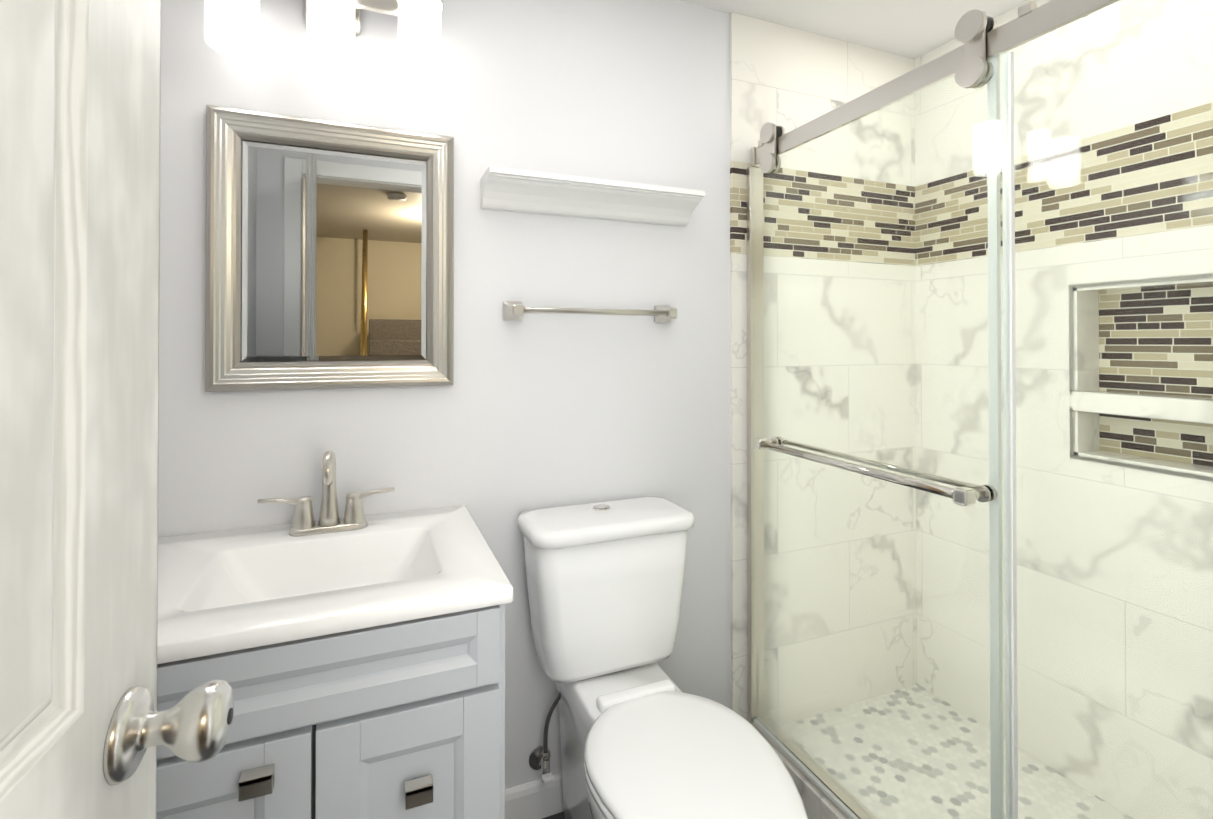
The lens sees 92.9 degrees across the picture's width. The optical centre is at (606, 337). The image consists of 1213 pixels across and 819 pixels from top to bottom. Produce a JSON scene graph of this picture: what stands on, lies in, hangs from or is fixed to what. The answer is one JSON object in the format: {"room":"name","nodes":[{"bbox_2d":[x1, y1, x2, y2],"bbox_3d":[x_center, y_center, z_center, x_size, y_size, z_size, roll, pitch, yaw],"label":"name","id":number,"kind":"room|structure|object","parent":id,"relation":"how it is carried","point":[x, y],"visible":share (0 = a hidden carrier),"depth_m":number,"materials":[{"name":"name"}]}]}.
{"room":"bathroom","nodes":[
{"label":"bathroom","id":0,"kind":"room"},
{"bbox_2d":[158,0,730,788],"bbox_3d":[0.035,0.138,1.721,2.615,2.310,0.120,0,0,-22],"label":"wall","id":1,"kind":"structure","parent":0,"point":[518,418],"depth_m":1.55,"materials":[{"name":"white paint"}]},
{"bbox_2d":[204,0,443,86],"bbox_3d":[-0.623,-0.729,1.308,0.487,0.242,0.152,0,0,-22],"label":"sconce","id":2,"kind":"object","parent":1,"relation":"attached to","point":[231,27],"visible":1,"depth_m":1.27,"materials":[{"name":"white glass"}]},
{"bbox_2d":[205,105,453,391],"bbox_3d":[-0.634,-0.195,1.366,0.529,0.630,0.030,0,0,-22],"label":"framed mirror","id":3,"kind":"object","parent":1,"relation":"attached to","point":[329,254],"visible":0.98,"depth_m":1.36,"materials":[{"name":"silver metal"}]},
{"bbox_2d":[505,773,563,818],"bbox_3d":[0.018,1.244,1.633,0.803,0.097,0.013,0,0,-22],"label":"baseboard","id":4,"kind":"structure","parent":1,"relation":"attached to","point":[538,799],"depth_m":1.54,"materials":[{"name":"white wood"}]},
{"bbox_2d":[503,301,677,322],"bbox_3d":[-0.030,-0.070,1.592,0.502,0.052,0.070,0,0,-22],"label":"towel bar","id":5,"kind":"object","parent":1,"relation":"attached to","point":[514,310],"visible":1,"depth_m":1.55,"materials":[{"name":"silver metal"}]},
{"bbox_2d":[481,166,704,226],"bbox_3d":[-0.025,-0.376,1.571,0.610,0.080,0.116,0,0,-22],"label":"shelf ledge","id":6,"kind":"object","parent":1,"relation":"attached to","point":[518,190],"visible":0.98,"depth_m":1.55,"materials":[{"name":"white"}]},
{"bbox_2d":[730,12,916,725],"bbox_3d":[0.760,0.140,1.948,0.802,2.310,0.012,0,0,-22],"label":"wall tile","id":7,"kind":"structure","parent":1,"relation":"attached to","point":[788,79],"depth_m":1.93,"materials":[{"name":"tile"}]},
{"bbox_2d":[542,811,563,818],"bbox_3d":[0.333,1.312,0.988,2.615,0.050,1.745,0,0,-22],"label":"floor","id":8,"kind":"structure","parent":0,"point":[560,815],"depth_m":1.55,"materials":[{"name":"tile"}]},
{"bbox_2d":[156,450,512,818],"bbox_3d":[-0.577,0.767,1.094,0.690,1.043,0.559,0,0,-22],"label":"bathroom vanity","id":9,"kind":"object","parent":8,"relation":"on","point":[354,657],"visible":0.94,"depth_m":0.93,"materials":[{"name":"painted wood"},{"name":"brushed nickel"}]},
{"bbox_2d":[517,496,807,818],"bbox_3d":[0.109,0.867,1.231,0.438,0.844,0.830,0,0,-22],"label":"toilet","id":10,"kind":"object","parent":8,"relation":"on","point":[643,735],"visible":1,"depth_m":1.36,"materials":[{"name":"white ceramic"}]},
{"bbox_2d":[749,684,1132,818],"bbox_3d":[1.038,1.245,1.308,0.743,0.090,1.368,0,0,-22],"label":"pan","id":11,"kind":"object","parent":8,"relation":"on","point":[817,804],"visible":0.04,"depth_m":1.67,"materials":[{"name":"tile"}]},
{"bbox_2d":[747,0,1212,818],"bbox_3d":[0.697,0.278,1.181,0.121,1.841,1.352,0,0,-22],"label":"shower door","id":12,"kind":"structure","parent":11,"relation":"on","point":[973,62],"depth_m":1.13,"materials":[{"name":"clear glass"}]},
{"bbox_2d":[678,0,1027,58],"bbox_3d":[0.333,-1.047,1.006,2.615,0.050,1.745,0,0,-22],"label":"ceiling","id":13,"kind":"structure","parent":0,"point":[913,29],"depth_m":1.82,"materials":[{"name":"white paint"}]},
{"bbox_3d":[1.500,0.136,1.399,0.150,2.310,1.591,0,0,-22],"label":"wall","id":14,"kind":"structure","parent":0,"visible":0},
{"bbox_2d":[914,0,1212,818],"bbox_3d":[1.387,0.136,1.460,0.012,2.310,1.368,0,0,-22],"label":"wall tile","id":15,"kind":"structure","parent":14,"relation":"attached to","point":[1038,509],"depth_m":1.62,"materials":[{"name":"tile"}]},
{"bbox_2d":[1069,273,1212,481],"bbox_3d":[1.429,0.095,1.488,0.118,0.489,0.353,0,0,-22],"label":"shower niche","id":16,"kind":"object","parent":14,"relation":"attached to","point":[1131,338],"depth_m":1.54,"materials":[{"name":"tile"}]},
{"bbox_3d":[0.042,0.220,0.052,0.838,2.120,0.243,0,0,-22],"label":"door frame","id":17,"kind":"structure","parent":0,"visible":0},
{"bbox_2d":[0,0,233,818],"bbox_3d":[-0.341,0.257,0.235,0.188,2.030,0.622,0,0,-17],"label":"door","id":18,"kind":"structure","parent":17,"relation":"attached to","point":[87,728],"depth_m":0.42,"materials":[{"name":"paint"}]}
]}

